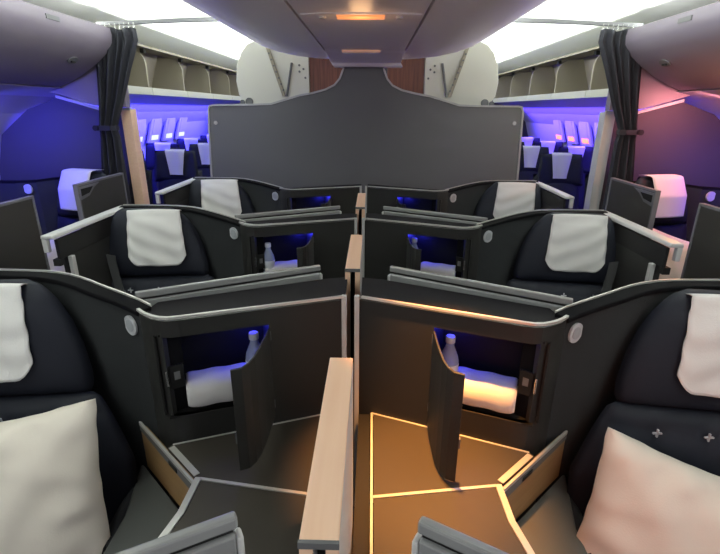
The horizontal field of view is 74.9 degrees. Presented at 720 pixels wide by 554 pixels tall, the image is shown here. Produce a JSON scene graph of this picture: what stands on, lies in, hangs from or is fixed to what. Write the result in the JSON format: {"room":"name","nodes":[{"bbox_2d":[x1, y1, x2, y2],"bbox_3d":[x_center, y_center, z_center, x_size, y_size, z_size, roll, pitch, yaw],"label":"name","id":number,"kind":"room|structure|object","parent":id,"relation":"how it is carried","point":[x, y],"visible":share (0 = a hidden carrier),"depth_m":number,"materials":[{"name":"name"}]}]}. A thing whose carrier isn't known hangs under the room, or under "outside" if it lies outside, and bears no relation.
{"room":"aircraft cabin","nodes":[
{"label":"aircraft cabin","id":0,"kind":"room"},
{"bbox_2d":[0,83,207,179],"bbox_3d":[-2.626,-0.799,4.352,0.850,1.900,9.800,1,20,1],"label":"wall","id":1,"kind":"structure","parent":0,"point":[15,99],"depth_m":5.33,"materials":[{"name":"grey plastic"}]},
{"bbox_2d":[0,0,111,86],"bbox_3d":[-2.169,-1.369,2.793,0.812,0.392,1.232,1,20,1],"label":"bin","id":2,"kind":"object","parent":1,"relation":"attached to","point":[39,45],"visible":1,"depth_m":2.83,"materials":[{"name":"grey plastic"}]},
{"bbox_2d":[128,43,152,94],"bbox_3d":[-2.266,-1.844,4.080,0.550,0.465,0.910,1,20,1],"label":"bin","id":3,"kind":"object","parent":1,"relation":"attached to","point":[138,83],"visible":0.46,"depth_m":4.47,"materials":[{"name":"brown"}]},
{"bbox_2d":[138,119,145,143],"bbox_3d":[-2.768,-1.827,5.868,0.127,0.345,0.339,1,20,1],"label":"window","id":4,"kind":"structure","parent":1,"relation":"in","point":[141,122],"depth_m":5.92,"materials":[{"name":"grey plastic"}]},
{"bbox_2d":[146,118,161,142],"bbox_3d":[-2.757,-1.985,6.311,0.127,0.345,0.339,1,20,1],"label":"window","id":5,"kind":"structure","parent":1,"relation":"in","point":[154,129],"depth_m":6.27,"materials":[{"name":"grey plastic"}]},
{"bbox_2d":[152,119,160,134],"bbox_3d":[-2.731,-2.007,6.302,0.063,0.200,0.200,1,20,1],"label":"blind","id":6,"kind":"object","parent":5,"relation":"attached to","point":[156,124],"depth_m":6.29,"materials":[{"name":"grey plastic"}]},
{"bbox_2d":[70,94,239,104],"bbox_3d":[-2.197,-2.212,5.907,0.400,0.088,4.600,1,20,1],"label":"trim","id":7,"kind":"structure","parent":1,"relation":"attached to","point":[134,98],"depth_m":5.50,"materials":[{"name":"grey"}]},
{"bbox_2d":[136,47,187,96],"bbox_3d":[-2.243,-2.154,4.946,0.550,0.465,0.910,1,20,1],"label":"bin","id":8,"kind":"object","parent":1,"relation":"attached to","point":[165,75],"visible":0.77,"depth_m":5.31,"materials":[{"name":"brown plastic"}]},
{"bbox_2d":[161,118,175,140],"bbox_3d":[-2.745,-2.143,6.753,0.127,0.345,0.339,1,20,1],"label":"window","id":9,"kind":"structure","parent":1,"relation":"in","point":[168,130],"depth_m":6.71,"materials":[{"name":"grey plastic"}]},
{"bbox_2d":[175,117,187,138],"bbox_3d":[-2.733,-2.301,7.196,0.127,0.345,0.339,1,20,1],"label":"window","id":10,"kind":"structure","parent":1,"relation":"in","point":[182,122],"depth_m":7.15,"materials":[{"name":"grey plastic"}]},
{"bbox_2d":[158,56,212,98],"bbox_3d":[-2.220,-2.463,5.812,0.550,0.465,0.910,1,20,1],"label":"bin","id":11,"kind":"object","parent":1,"relation":"attached to","point":[196,77],"visible":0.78,"depth_m":6.18,"materials":[{"name":"brown"}]},
{"bbox_2d":[188,63,232,99],"bbox_3d":[-2.197,-2.773,6.678,0.550,0.465,0.910,1,20,1],"label":"bin","id":12,"kind":"object","parent":1,"relation":"attached to","point":[219,80],"visible":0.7,"depth_m":7.05,"materials":[{"name":"brown plastic"}]},
{"bbox_2d":[211,69,241,100],"bbox_3d":[-2.174,-3.082,7.544,0.550,0.465,0.910,1,20,1],"label":"bin","id":13,"kind":"object","parent":1,"relation":"attached to","point":[234,92],"visible":0.23,"depth_m":7.91,"materials":[{"name":"brown plastic"}]},
{"bbox_2d":[21,0,252,73],"bbox_3d":[-1.691,-2.153,3.843,1.900,0.285,9.800,1,20,1],"label":"ceiling","id":14,"kind":"structure","parent":0,"point":[216,43],"depth_m":4.31,"materials":[{"name":"white plastic"}]},
{"bbox_2d":[115,511,244,553],"bbox_3d":[-0.439,0.622,0.607,0.611,0.534,0.023,-9,22,-25],"label":"panel","id":15,"kind":"object","parent":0,"point":[217,535],"visible":1,"depth_m":0.63,"materials":[{"name":"grey plastic"}]},
{"bbox_2d":[353,458,373,553],"bbox_3d":[0.042,0.158,4.623,6.000,0.050,9.800,1,20,1],"label":"floor","id":16,"kind":"structure","parent":0,"point":[353,458],"depth_m":2.17,"materials":[{"name":"carpet"}]},
{"bbox_2d":[0,196,49,269],"bbox_3d":[-1.857,0.170,2.532,0.032,1.110,0.620,1,20,1],"label":"door","id":17,"kind":"structure","parent":16,"relation":"on","point":[21,247],"depth_m":2.56,"materials":[{"name":"grey plastic"}]},
{"bbox_2d":[0,177,59,234],"bbox_3d":[-2.384,-0.249,3.827,1.044,1.120,0.133,-2,20,-6],"label":"shell","id":18,"kind":"object","parent":16,"relation":"on","point":[44,191],"visible":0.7,"depth_m":3.64,"materials":[{"name":"plastic"}]},
{"bbox_2d":[0,279,136,553],"bbox_3d":[-1.111,0.697,1.255,0.876,1.182,0.860,1,20,1],"label":"seat","id":19,"kind":"object","parent":16,"relation":"on","point":[60,374],"visible":0.37,"depth_m":1.43,"materials":[{"name":"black leather"}]},
{"bbox_2d":[0,283,32,382],"bbox_3d":[-1.118,0.162,1.397,0.286,0.276,0.138,-2,20,-5],"label":"headrest cover","id":20,"kind":"object","parent":19,"relation":"attached to","point":[16,360],"visible":1,"depth_m":1.38,"materials":[{"name":"white fabric"}]},
{"bbox_2d":[0,398,109,553],"bbox_3d":[-0.968,0.645,1.288,0.565,0.555,0.233,-2,20,-8],"label":"pillow","id":21,"kind":"object","parent":19,"relation":"on","point":[52,500],"visible":1,"depth_m":1.25,"materials":[{"name":"beige fabric"}]},
{"bbox_2d":[0,65,149,203],"bbox_3d":[-2.350,-0.762,3.807,1.195,2.200,0.187,1,20,1],"label":"bulkhead","id":22,"kind":"object","parent":16,"relation":"on","point":[51,137],"visible":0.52,"depth_m":3.71,"materials":[{"name":"white plastic"}]},
{"bbox_2d":[95,17,218,28],"bbox_3d":[-1.377,-1.800,3.330,1.000,0.088,0.058,1,20,1],"label":"rail","id":23,"kind":"object","parent":22,"relation":"attached to","point":[194,19],"visible":0.73,"depth_m":3.32,"materials":[{"name":"grey plastic"}]},
{"bbox_2d":[92,26,137,203],"bbox_3d":[-1.825,-0.776,3.660,0.468,2.093,0.086,1,20,1],"label":"curtain","id":24,"kind":"object","parent":23,"relation":"hanging from","point":[113,70],"visible":0.4,"depth_m":3.46,"materials":[{"name":"fabric"}]},
{"bbox_2d":[57,171,105,228],"bbox_3d":[-2.164,-0.114,3.440,0.580,1.230,0.753,6,20,14],"label":"seat","id":25,"kind":"object","parent":16,"relation":"on","point":[65,217],"visible":0.09,"depth_m":3.58,"materials":[{"name":"black fabric"}]},
{"bbox_2d":[47,229,78,271],"bbox_3d":[-2.077,-0.133,3.361,0.516,0.515,0.215,-4,20,-13],"label":"pillow","id":26,"kind":"object","parent":25,"relation":"on","point":[52,255],"visible":0.08,"depth_m":3.28,"materials":[{"name":"beige fabric"}]},
{"bbox_2d":[58,168,100,210],"bbox_3d":[-2.088,-0.659,3.525,0.260,0.281,0.233,6,20,14],"label":"headrest cover","id":27,"kind":"object","parent":25,"relation":"attached to","point":[68,177],"visible":0.77,"depth_m":3.45,"materials":[{"name":"white fabric"}]},
{"bbox_2d":[72,173,127,228],"bbox_3d":[-1.832,-0.173,3.492,0.032,1.110,0.600,1,20,1],"label":"door","id":28,"kind":"structure","parent":25,"relation":"attached to","point":[93,197],"depth_m":3.29,"materials":[{"name":"grey plastic"}]},
{"bbox_2d":[0,268,168,496],"bbox_3d":[-0.996,0.615,1.425,0.740,1.130,0.670,1,20,1],"label":"shell","id":29,"kind":"object","parent":16,"relation":"on","point":[106,318],"visible":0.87,"depth_m":1.48,"materials":[{"name":"plastic"}]},
{"bbox_2d":[40,204,245,286],"bbox_3d":[-0.968,0.244,2.461,0.740,1.130,0.670,1,20,1],"label":"shell","id":30,"kind":"object","parent":16,"relation":"on","point":[82,252],"visible":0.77,"depth_m":2.40,"materials":[{"name":"plastic"}]},
{"bbox_2d":[142,150,152,203],"bbox_3d":[-2.519,-0.671,4.962,0.542,1.250,0.708,1,20,1],"label":"passenger seat","id":31,"kind":"object","parent":16,"relation":"on","point":[148,173],"visible":0.03,"depth_m":5.10,"materials":[{"name":"blue fabric"}]},
{"bbox_2d":[106,208,214,295],"bbox_3d":[-1.084,0.327,2.291,0.876,1.182,0.860,1,20,1],"label":"seat","id":32,"kind":"object","parent":16,"relation":"on","point":[127,277],"visible":0.18,"depth_m":2.45,"materials":[{"name":"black leather"}]},
{"bbox_2d":[127,209,185,265],"bbox_3d":[-1.045,-0.208,2.431,0.286,0.276,0.138,-2,20,-5],"label":"headrest cover","id":33,"kind":"object","parent":32,"relation":"attached to","point":[155,237],"visible":1,"depth_m":2.40,"materials":[{"name":"white fabric"}]},
{"bbox_2d":[145,143,179,204],"bbox_3d":[-2.495,-1.004,5.894,0.542,1.250,0.708,1,20,1],"label":"passenger seat","id":34,"kind":"object","parent":16,"relation":"on","point":[150,148],"visible":0.12,"depth_m":5.96,"materials":[{"name":"blue fabric"}]},
{"bbox_2d":[154,150,201,204],"bbox_3d":[-1.970,-0.663,4.950,0.542,1.250,0.708,1,20,1],"label":"passenger seat","id":35,"kind":"object","parent":16,"relation":"on","point":[162,176],"visible":0.3,"depth_m":5.02,"materials":[{"name":"fabric"}]},
{"bbox_2d":[165,149,184,174],"bbox_3d":[-1.960,-1.224,5.004,0.210,0.260,0.070,1,20,1],"label":"headrest cover","id":36,"kind":"object","parent":35,"relation":"attached to","point":[175,157],"visible":1,"depth_m":4.98,"materials":[{"name":"white fabric"}]},
{"bbox_2d":[189,144,210,176],"bbox_3d":[-1.945,-0.997,5.882,0.542,1.250,0.708,1,20,1],"label":"passenger seat","id":37,"kind":"object","parent":16,"relation":"on","point":[205,168],"visible":0.07,"depth_m":5.97,"materials":[{"name":"blue fabric"}]},
{"bbox_2d":[198,143,209,164],"bbox_3d":[-1.936,-1.558,5.936,0.210,0.260,0.070,1,20,1],"label":"headrest cover","id":38,"kind":"object","parent":37,"relation":"attached to","point":[203,148],"visible":0.7,"depth_m":5.92,"materials":[{"name":"white fabric"}]},
{"bbox_2d":[104,414,319,553],"bbox_3d":[-0.403,0.906,1.373,0.687,0.724,0.716,1,20,1],"label":"side table","id":39,"kind":"object","parent":16,"relation":"on","point":[204,476],"visible":0.71,"depth_m":1.32,"materials":[{"name":"plastic"}]},
{"bbox_2d":[104,465,178,553],"bbox_3d":[-0.605,0.764,1.289,0.284,0.045,0.642,1,20,1],"label":"shelf","id":40,"kind":"object","parent":39,"relation":"attached to","point":[149,511],"depth_m":1.39,"materials":[{"name":"grey plastic"}]},
{"bbox_2d":[297,358,352,553],"bbox_3d":[-0.051,0.663,0.975,0.054,0.854,0.482,1,20,1],"label":"divider","id":41,"kind":"object","parent":39,"relation":"attached to","point":[327,521],"visible":1,"depth_m":0.76,"materials":[{"name":"brown wood"}]},
{"bbox_2d":[155,177,283,212],"bbox_3d":[-0.941,-0.126,3.496,0.740,1.130,0.670,1,20,1],"label":"shell","id":42,"kind":"object","parent":16,"relation":"on","point":[264,197],"visible":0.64,"depth_m":3.48,"materials":[{"name":"plastic"}]},
{"bbox_2d":[189,178,254,213],"bbox_3d":[-1.057,-0.043,3.326,0.876,1.182,0.860,1,20,1],"label":"seat","id":43,"kind":"object","parent":16,"relation":"on","point":[247,207],"visible":0.09,"depth_m":3.47,"materials":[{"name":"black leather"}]},
{"bbox_2d":[201,179,241,216],"bbox_3d":[-1.018,-0.578,3.467,0.286,0.276,0.138,-2,20,-5],"label":"headrest cover","id":44,"kind":"object","parent":43,"relation":"attached to","point":[222,196],"visible":0.91,"depth_m":3.44,"materials":[{"name":"white fabric"}]},
{"bbox_2d":[135,264,346,508],"bbox_3d":[-0.298,0.555,1.571,0.689,1.054,0.466,-8,21,-22],"label":"storage cabinet","id":45,"kind":"object","parent":16,"relation":"on","point":[300,326],"depth_m":1.45,"materials":[{"name":"grey plastic"}]},
{"bbox_2d":[186,362,245,406],"bbox_3d":[-0.441,0.338,1.477,0.193,0.101,0.117,-6,21,-18],"label":"blanket","id":46,"kind":"object","parent":45,"relation":"in","point":[204,387],"visible":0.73,"depth_m":1.42,"materials":[{"name":"white fabric"}]},
{"bbox_2d":[245,331,259,363],"bbox_3d":[-0.329,0.264,1.482,0.062,0.197,0.062,1,20,1],"label":"water bottle","id":47,"kind":"object","parent":45,"relation":"in","point":[254,343],"visible":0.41,"depth_m":1.45,"materials":[{"name":"blue"}]},
{"bbox_2d":[235,205,356,278],"bbox_3d":[-0.271,0.184,2.606,0.689,1.054,0.466,-8,21,-22],"label":"storage cabinet","id":48,"kind":"object","parent":16,"relation":"on","point":[323,240],"depth_m":2.49,"materials":[{"name":"grey plastic"}]},
{"bbox_2d":[264,242,274,271],"bbox_3d":[-0.475,-0.082,2.453,0.062,0.197,0.062,1,20,1],"label":"water bottle","id":49,"kind":"object","parent":48,"relation":"in","point":[269,258],"visible":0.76,"depth_m":2.42,"materials":[{"name":"blue"}]},
{"bbox_2d":[265,260,297,271],"bbox_3d":[-0.413,-0.033,2.513,0.193,0.101,0.117,-6,21,-18],"label":"pouch","id":50,"kind":"object","parent":48,"relation":"in","point":[279,265],"visible":0.34,"depth_m":2.47,"materials":[{"name":"white fabric"}]},
{"bbox_2d":[279,184,361,213],"bbox_3d":[-0.231,-0.170,3.622,0.685,1.038,0.413,-8,21,-22],"label":"storage cabinet","id":51,"kind":"object","parent":16,"relation":"on","point":[345,196],"visible":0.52,"depth_m":3.50,"materials":[{"name":"grey plastic"}]},
{"bbox_2d":[365,184,448,213],"bbox_3d":[0.282,-0.163,3.611,0.685,1.038,0.413,10,22,24],"label":"storage cabinet","id":52,"kind":"object","parent":16,"relation":"on","point":[377,196],"visible":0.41,"depth_m":3.50,"materials":[{"name":"grey plastic"}]},
{"bbox_2d":[362,206,487,280],"bbox_3d":[0.269,0.192,2.595,0.689,1.054,0.467,10,22,24],"label":"storage cabinet","id":53,"kind":"object","parent":16,"relation":"on","point":[387,239],"depth_m":2.49,"materials":[{"name":"grey plastic"}]},
{"bbox_2d":[420,261,455,276],"bbox_3d":[0.413,-0.021,2.495,0.192,0.101,0.116,8,21,21],"label":"pouch","id":54,"kind":"object","parent":53,"relation":"in","point":[439,268],"visible":0.53,"depth_m":2.45,"materials":[{"name":"white fabric"}]},
{"bbox_2d":[354,266,572,551],"bbox_3d":[0.241,0.562,1.559,0.689,1.054,0.467,10,22,24],"label":"storage cabinet","id":55,"kind":"object","parent":16,"relation":"on","point":[401,371],"depth_m":1.44,"materials":[{"name":"grey plastic"}]},
{"bbox_2d":[442,334,458,371],"bbox_3d":[0.277,0.273,1.469,0.062,0.197,0.062,1,20,1],"label":"water bottle","id":56,"kind":"object","parent":55,"relation":"in","point":[449,353],"visible":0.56,"depth_m":1.44,"materials":[{"name":"blue"}]},
{"bbox_2d":[458,366,517,413],"bbox_3d":[0.386,0.349,1.460,0.192,0.101,0.116,8,21,21],"label":"blanket","id":57,"kind":"object","parent":55,"relation":"in","point":[496,392],"visible":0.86,"depth_m":1.41,"materials":[{"name":"white fabric"}]},
{"bbox_2d":[352,412,586,553],"bbox_3d":[0.327,0.916,1.357,0.687,0.724,0.716,1,20,1],"label":"side table","id":58,"kind":"object","parent":16,"relation":"on","point":[494,484],"visible":0.94,"depth_m":1.31,"materials":[{"name":"laminate"}]},
{"bbox_2d":[517,475,586,553],"bbox_3d":[0.529,0.781,1.265,0.284,0.045,0.642,1,20,1],"label":"seat cushion","id":59,"kind":"object","parent":58,"relation":"attached to","point":[549,527],"depth_m":1.37,"materials":[{"name":"grey"}]},
{"bbox_2d":[473,181,541,219],"bbox_3d":[1.090,-0.012,3.281,0.876,1.182,0.860,1,20,1],"label":"seat","id":60,"kind":"object","parent":16,"relation":"on","point":[485,206],"visible":0.09,"depth_m":3.44,"materials":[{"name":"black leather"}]},
{"bbox_2d":[493,182,535,217],"bbox_3d":[1.118,-0.547,3.421,0.286,0.276,0.138,3,20,8],"label":"headrest cover","id":61,"kind":"object","parent":60,"relation":"attached to","point":[511,197],"visible":0.84,"depth_m":3.39,"materials":[{"name":"white fabric"}]},
{"bbox_2d":[445,180,574,215],"bbox_3d":[0.984,-0.098,3.455,0.740,1.130,0.670,1,20,1],"label":"shell","id":62,"kind":"object","parent":16,"relation":"on","point":[464,199],"visible":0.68,"depth_m":3.46,"materials":[{"name":"plastic"}]},
{"bbox_2d":[518,147,548,179],"bbox_3d":[2.114,-0.938,5.796,0.542,1.250,0.708,1,20,1],"label":"passenger seat","id":63,"kind":"object","parent":16,"relation":"on","point":[525,173],"visible":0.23,"depth_m":5.89,"materials":[{"name":"blue fabric"}]},
{"bbox_2d":[523,146,539,167],"bbox_3d":[2.123,-1.498,5.850,0.210,0.260,0.070,1,20,1],"label":"headrest cover","id":64,"kind":"object","parent":63,"relation":"attached to","point":[531,153],"visible":1,"depth_m":5.83,"materials":[{"name":"white fabric"}]},
{"bbox_2d":[533,154,582,208],"bbox_3d":[2.089,-0.604,4.864,0.542,1.250,0.708,1,20,1],"label":"passenger seat","id":65,"kind":"object","parent":16,"relation":"on","point":[571,185],"visible":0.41,"depth_m":4.94,"materials":[{"name":"black fabric"}]},
{"bbox_2d":[552,153,571,178],"bbox_3d":[2.098,-1.165,4.918,0.210,0.260,0.070,1,20,1],"label":"headrest cover","id":66,"kind":"object","parent":65,"relation":"attached to","point":[561,161],"visible":1,"depth_m":4.90,"materials":[{"name":"white fabric"}]},
{"bbox_2d":[506,212,618,302],"bbox_3d":[1.063,0.358,2.245,0.876,1.182,0.860,1,20,1],"label":"seat","id":67,"kind":"object","parent":16,"relation":"on","point":[531,271],"visible":0.24,"depth_m":2.41,"materials":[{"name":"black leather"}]},
{"bbox_2d":[545,214,607,272],"bbox_3d":[1.091,-0.176,2.386,0.286,0.276,0.138,3,20,8],"label":"headrest cover","id":68,"kind":"object","parent":67,"relation":"attached to","point":[577,242],"visible":1,"depth_m":2.36,"materials":[{"name":"white fabric"}]},
{"bbox_2d":[558,147,593,208],"bbox_3d":[2.664,-0.929,5.784,0.542,1.250,0.708,1,20,1],"label":"passenger seat","id":69,"kind":"object","parent":16,"relation":"on","point":[587,157],"visible":0.13,"depth_m":5.85,"materials":[{"name":"blue fabric"}]},
{"bbox_2d":[476,209,683,289],"bbox_3d":[0.957,0.272,2.420,0.740,1.130,0.670,1,20,1],"label":"shell","id":70,"kind":"object","parent":16,"relation":"on","point":[641,258],"visible":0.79,"depth_m":2.38,"materials":[{"name":"plastic"}]},
{"bbox_2d":[536,279,719,501],"bbox_3d":[0.930,0.642,1.384,0.740,1.130,0.670,1,20,1],"label":"shell","id":71,"kind":"object","parent":16,"relation":"on","point":[599,329],"visible":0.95,"depth_m":1.44,"materials":[{"name":"plastic"}]},
{"bbox_2d":[605,178,660,238],"bbox_3d":[1.875,-0.119,3.413,0.032,1.110,0.600,1,20,1],"label":"door","id":72,"kind":"structure","parent":16,"relation":"on","point":[636,203],"depth_m":3.21,"materials":[{"name":"grey plastic"}]},
{"bbox_2d":[567,288,719,553],"bbox_3d":[1.036,0.728,1.210,0.876,1.182,0.860,1,20,1],"label":"seat","id":73,"kind":"object","parent":16,"relation":"on","point":[652,407],"visible":0.52,"depth_m":1.39,"materials":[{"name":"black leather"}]},
{"bbox_2d":[576,427,719,553],"bbox_3d":[0.865,0.758,1.282,0.612,0.615,0.237,6,20,15],"label":"pillow","id":74,"kind":"object","parent":73,"relation":"on","point":[644,499],"visible":0.99,"depth_m":1.25,"materials":[{"name":"beige fabric"}]},
{"bbox_2d":[677,294,719,397],"bbox_3d":[1.063,0.194,1.350,0.286,0.276,0.138,3,20,8],"label":"headrest cover","id":75,"kind":"object","parent":73,"relation":"attached to","point":[698,372],"visible":1,"depth_m":1.34,"materials":[{"name":"white fabric"}]},
{"bbox_2d":[636,176,686,240],"bbox_3d":[2.263,-0.050,3.346,0.580,1.230,0.753,-4,20,-12],"label":"seat","id":76,"kind":"object","parent":16,"relation":"on","point":[676,227],"visible":0.15,"depth_m":3.48,"materials":[{"name":"blue leather"}]},
{"bbox_2d":[647,174,686,217],"bbox_3d":[2.207,-0.597,3.434,0.260,0.281,0.233,-4,20,-12],"label":"headrest cover","id":77,"kind":"object","parent":76,"relation":"attached to","point":[673,196],"visible":0.91,"depth_m":3.35,"materials":[{"name":"white fabric"}]},
{"bbox_2d":[633,181,719,241],"bbox_3d":[2.443,-0.178,3.724,1.044,1.120,0.133,3,20,8],"label":"shell","id":78,"kind":"object","parent":16,"relation":"on","point":[696,195],"visible":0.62,"depth_m":3.52,"materials":[{"name":"plastic"}]},
{"bbox_2d":[680,203,719,278],"bbox_3d":[1.850,0.224,2.453,0.032,1.110,0.620,1,20,1],"label":"door","id":79,"kind":"structure","parent":16,"relation":"on","point":[702,260],"depth_m":2.52,"materials":[{"name":"grey plastic"}]},
{"bbox_2d":[182,0,546,58],"bbox_3d":[-0.007,-1.144,1.424,1.830,0.465,4.650,1,20,1],"label":"ceiling","id":80,"kind":"structure","parent":0,"point":[331,33],"depth_m":2.23,"materials":[{"name":"white plastic"}]},
{"bbox_2d":[300,12,421,19],"bbox_3d":[0.003,-1.076,1.942,0.500,0.013,0.110,1,20,1],"label":"recessed light","id":81,"kind":"object","parent":80,"relation":"in","point":[321,15],"visible":1,"depth_m":1.91,"materials":[{"name":"white plastic"}]},
{"bbox_2d":[325,49,405,67],"bbox_3d":[0.046,-1.557,3.364,0.547,0.058,0.696,1,20,1],"label":"fairing","id":82,"kind":"object","parent":80,"relation":"attached to","point":[339,58],"visible":0.99,"depth_m":3.31,"materials":[{"name":"white plastic"}]},
{"bbox_2d":[207,67,523,192],"bbox_3d":[0.022,-0.710,4.006,2.668,1.999,0.060,1,20,1],"label":"bulkhead","id":83,"kind":"object","parent":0,"point":[364,129],"visible":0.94,"depth_m":3.83,"materials":[{"name":"grey plastic"}]},
{"bbox_2d":[411,516,508,553],"bbox_3d":[0.339,0.633,0.591,0.611,0.534,0.023,11,22,28],"label":"panel","id":84,"kind":"object","parent":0,"point":[432,537],"visible":1,"depth_m":0.62,"materials":[{"name":"grey plastic"}]},
{"bbox_2d":[481,0,719,73],"bbox_3d":[1.808,-2.103,3.769,1.900,0.285,9.800,1,20,1],"label":"ceiling","id":85,"kind":"structure","parent":0,"point":[516,45],"depth_m":4.19,"materials":[{"name":"white plastic"}]},
{"bbox_2d":[523,88,719,147],"bbox_3d":[2.723,-0.721,4.238,0.850,1.900,9.800,1,20,1],"label":"wall","id":86,"kind":"structure","parent":0,"point":[539,121],"depth_m":6.26,"materials":[{"name":"grey plastic"}]},
{"bbox_2d":[493,71,529,102],"bbox_3d":[2.474,-3.015,7.446,0.550,0.465,0.910,1,20,1],"label":"bin","id":87,"kind":"object","parent":86,"relation":"attached to","point":[504,83],"visible":0.42,"depth_m":7.82,"materials":[{"name":"brown"}]},
{"bbox_2d":[507,65,552,101],"bbox_3d":[2.451,-2.705,6.580,0.550,0.465,0.910,1,20,1],"label":"bin","id":88,"kind":"object","parent":86,"relation":"attached to","point":[520,82],"visible":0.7,"depth_m":6.96,"materials":[{"name":"brown"}]},
{"bbox_2d":[526,58,581,100],"bbox_3d":[2.428,-2.396,5.714,0.550,0.465,0.910,1,20,1],"label":"bin","id":89,"kind":"object","parent":86,"relation":"attached to","point":[542,81],"visible":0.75,"depth_m":6.09,"materials":[{"name":"brown plastic"}]},
{"bbox_2d":[553,120,565,141],"bbox_3d":[2.995,-2.218,7.074,0.127,0.345,0.339,1,20,1],"label":"window","id":90,"kind":"structure","parent":86,"relation":"in","point":[558,125],"depth_m":7.03,"materials":[{"name":"grey plastic"}]},
{"bbox_2d":[565,121,578,143],"bbox_3d":[2.983,-2.060,6.632,0.127,0.345,0.339,1,20,1],"label":"window","id":91,"kind":"structure","parent":86,"relation":"in","point":[571,130],"depth_m":6.59,"materials":[{"name":"grey plastic"}]},
{"bbox_2d":[551,49,600,99],"bbox_3d":[2.405,-2.086,4.848,0.550,0.465,0.910,1,20,1],"label":"bin","id":92,"kind":"object","parent":86,"relation":"attached to","point":[573,77],"visible":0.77,"depth_m":5.22,"materials":[{"name":"brown plastic"}]},
{"bbox_2d":[496,97,670,107],"bbox_3d":[2.402,-2.145,5.809,0.400,0.088,4.600,1,20,1],"label":"trim","id":93,"kind":"structure","parent":86,"relation":"attached to","point":[594,101],"depth_m":5.47,"materials":[{"name":"grey"}]},
{"bbox_2d":[579,122,593,146],"bbox_3d":[2.971,-1.902,6.189,0.127,0.345,0.339,1,20,1],"label":"window","id":94,"kind":"structure","parent":86,"relation":"in","point":[586,139],"depth_m":6.14,"materials":[{"name":"grey plastic"}]},
{"bbox_2d":[585,46,607,97],"bbox_3d":[2.382,-1.776,3.982,0.550,0.465,0.910,1,20,1],"label":"bin","id":95,"kind":"object","parent":86,"relation":"attached to","point":[598,87],"visible":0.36,"depth_m":4.39,"materials":[{"name":"brown plastic"}]},
{"bbox_2d":[625,1,719,90],"bbox_3d":[2.217,-1.305,2.700,0.812,0.392,1.232,1,20,1],"label":"bin","id":96,"kind":"object","parent":86,"relation":"attached to","point":[681,51],"visible":1,"depth_m":2.83,"materials":[{"name":"grey plastic"}]},
{"bbox_2d":[584,68,719,209],"bbox_3d":[2.423,-0.692,3.705,1.195,2.200,0.187,1,20,1],"label":"bulkhead","id":97,"kind":"object","parent":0,"point":[680,138],"visible":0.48,"depth_m":3.60,"materials":[{"name":"grey plastic"}]},
{"bbox_2d":[513,18,642,30],"bbox_3d":[1.462,-1.758,3.270,1.000,0.088,0.058,1,20,1],"label":"rail","id":98,"kind":"object","parent":97,"relation":"attached to","point":[519,20],"visible":0.77,"depth_m":3.26,"materials":[{"name":"grey plastic"}]},
{"bbox_2d":[598,28,643,210],"bbox_3d":[1.893,-0.722,3.581,0.468,2.093,0.086,1,20,1],"label":"curtain","id":99,"kind":"object","parent":98,"relation":"hanging from","point":[622,72],"visible":0.48,"depth_m":3.38,"materials":[{"name":"fabric"}]},
{"bbox_2d":[652,228,688,279],"bbox_3d":[2.174,-0.071,3.271,0.516,0.515,0.215,6,20,15],"label":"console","id":100,"kind":"object","parent":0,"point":[676,267],"visible":0.14,"depth_m":3.20,"materials":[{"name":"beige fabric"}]},
{"bbox_3d":[0.117,-3.021,5.955,1.640,0.040,5.150,1,20,1],"label":"ceiling","id":101,"kind":"structure","parent":0,"visible":0},
{"bbox_2d":[237,41,309,103],"bbox_3d":[-0.750,-1.984,4.341,0.635,0.842,0.730,1,20,1],"label":"bin","id":102,"kind":"object","parent":101,"relation":"attached to","point":[264,75],"visible":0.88,"depth_m":4.07,"materials":[{"name":"grey plastic"}]},
{"bbox_2d":[309,57,342,91],"bbox_3d":[-0.279,-1.660,4.131,0.315,1.300,0.040,1,20,1],"label":"wood panel","id":103,"kind":"object","parent":101,"relation":"attached to","point":[323,74],"visible":0.07,"depth_m":4.07,"materials":[{"name":"brown wood"}]},
{"bbox_2d":[387,58,424,93],"bbox_3d":[0.395,-1.650,4.116,0.315,1.300,0.040,1,20,1],"label":"wood panel","id":104,"kind":"object","parent":101,"relation":"attached to","point":[410,77],"visible":0.21,"depth_m":4.06,"materials":[{"name":"brown wood"}]},
{"bbox_2d":[423,42,497,104],"bbox_3d":[0.884,-1.960,4.306,0.635,0.842,0.730,1,20,1],"label":"bin","id":105,"kind":"object","parent":101,"relation":"attached to","point":[469,76],"visible":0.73,"depth_m":4.03,"materials":[{"name":"grey plastic"}]},
{"bbox_3d":[-0.376,0.536,2.408,0.687,0.724,0.716,1,20,1],"label":"side table","id":106,"kind":"object","parent":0,"visible":0},
{"bbox_2d":[345,235,362,457],"bbox_3d":[-0.023,0.293,2.010,0.054,0.854,0.482,1,20,1],"label":"divider","id":107,"kind":"object","parent":106,"relation":"attached to","point":[353,269],"visible":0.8,"depth_m":1.75,"materials":[{"name":"brown wood"}]},
{"bbox_3d":[-0.348,0.166,3.443,0.687,0.724,0.716,1,20,1],"label":"side table","id":108,"kind":"object","parent":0,"visible":0},
{"bbox_2d":[355,193,365,234],"bbox_3d":[0.004,-0.077,3.046,0.054,0.854,0.482,1,20,1],"label":"divider","id":109,"kind":"object","parent":108,"relation":"attached to","point":[360,207],"visible":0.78,"depth_m":2.76,"materials":[{"name":"brown wood"}]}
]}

